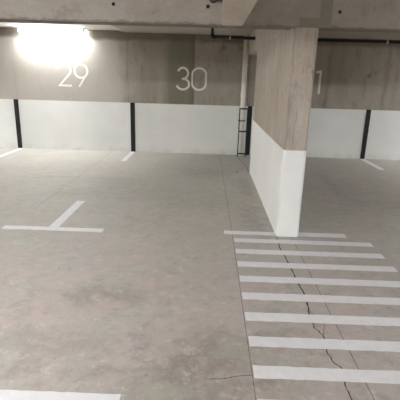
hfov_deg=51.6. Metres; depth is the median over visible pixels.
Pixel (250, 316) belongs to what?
hatch line
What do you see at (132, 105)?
strip
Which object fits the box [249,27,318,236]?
concrete column
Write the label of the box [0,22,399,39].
ceiling
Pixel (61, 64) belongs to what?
bay number
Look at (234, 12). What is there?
beam
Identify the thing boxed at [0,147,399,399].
floor
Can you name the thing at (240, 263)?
hatch line
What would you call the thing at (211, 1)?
pipe
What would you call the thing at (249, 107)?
strip
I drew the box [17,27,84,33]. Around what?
ceiling light
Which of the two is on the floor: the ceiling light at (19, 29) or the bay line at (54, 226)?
the bay line at (54, 226)
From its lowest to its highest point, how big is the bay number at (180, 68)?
0.478 m
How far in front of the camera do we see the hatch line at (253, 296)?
3.17 m
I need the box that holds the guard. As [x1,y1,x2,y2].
[237,108,247,156]
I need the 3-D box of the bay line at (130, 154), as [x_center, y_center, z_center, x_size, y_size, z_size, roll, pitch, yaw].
[-1.480,-0.910,8.575,0.102,0.001,1.051,2,16,1]
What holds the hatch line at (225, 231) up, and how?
on the floor
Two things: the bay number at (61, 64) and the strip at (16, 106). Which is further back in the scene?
the strip at (16, 106)
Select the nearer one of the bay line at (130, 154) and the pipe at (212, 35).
the pipe at (212, 35)
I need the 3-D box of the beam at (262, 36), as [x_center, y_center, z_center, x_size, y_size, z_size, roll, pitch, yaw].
[1.054,-2.539,6.203,0.238,0.470,4.618,2,16,1]
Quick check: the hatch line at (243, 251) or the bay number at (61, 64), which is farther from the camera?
the bay number at (61, 64)
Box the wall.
[0,27,399,159]
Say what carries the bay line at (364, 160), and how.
on the floor
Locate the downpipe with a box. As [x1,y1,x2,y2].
[238,35,248,155]
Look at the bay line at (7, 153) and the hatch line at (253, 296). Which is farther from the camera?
the bay line at (7, 153)
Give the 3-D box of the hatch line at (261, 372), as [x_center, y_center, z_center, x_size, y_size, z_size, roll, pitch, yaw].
[1.012,1.001,2.350,1.416,0.001,0.111,2,16,1]
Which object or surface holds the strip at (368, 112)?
attached to the wall
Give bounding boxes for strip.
[13,99,22,147]
[130,103,134,151]
[246,106,251,154]
[360,110,370,158]
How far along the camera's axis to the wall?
8.73 m
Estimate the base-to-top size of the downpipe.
2.438 m
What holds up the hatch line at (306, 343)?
on the floor
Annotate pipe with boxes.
[209,0,222,3]
[210,28,399,43]
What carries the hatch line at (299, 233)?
on the floor
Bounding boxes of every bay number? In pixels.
[58,63,87,86]
[176,67,206,90]
[316,70,321,93]
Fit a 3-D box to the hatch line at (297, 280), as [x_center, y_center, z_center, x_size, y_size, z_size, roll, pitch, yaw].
[1.039,0.678,3.446,1.416,0.001,0.111,2,16,1]
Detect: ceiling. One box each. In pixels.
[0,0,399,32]
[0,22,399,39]
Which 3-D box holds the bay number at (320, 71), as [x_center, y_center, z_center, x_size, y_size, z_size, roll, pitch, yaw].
[2.273,-2.454,8.603,0.472,0.484,0.003,2,16,1]
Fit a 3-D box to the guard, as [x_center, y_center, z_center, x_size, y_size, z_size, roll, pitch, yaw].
[0.898,-1.419,8.736,0.187,1.019,0.022,2,16,1]
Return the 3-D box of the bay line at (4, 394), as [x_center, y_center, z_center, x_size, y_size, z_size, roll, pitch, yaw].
[-0.963,1.011,2.122,1.099,0.001,0.106,2,16,1]
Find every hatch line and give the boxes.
[224,230,275,235]
[234,238,373,246]
[235,249,384,258]
[237,261,397,271]
[239,275,399,286]
[242,292,399,304]
[245,312,399,325]
[248,336,399,351]
[252,365,399,383]
[298,232,346,237]
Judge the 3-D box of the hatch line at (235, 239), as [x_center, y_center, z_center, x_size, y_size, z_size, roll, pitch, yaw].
[1.059,0.436,4.268,1.416,0.001,0.111,2,16,1]
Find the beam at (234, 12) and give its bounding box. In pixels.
[222,0,257,25]
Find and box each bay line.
[0,148,23,156]
[0,390,120,399]
[1,201,103,231]
[121,152,134,160]
[361,159,384,169]

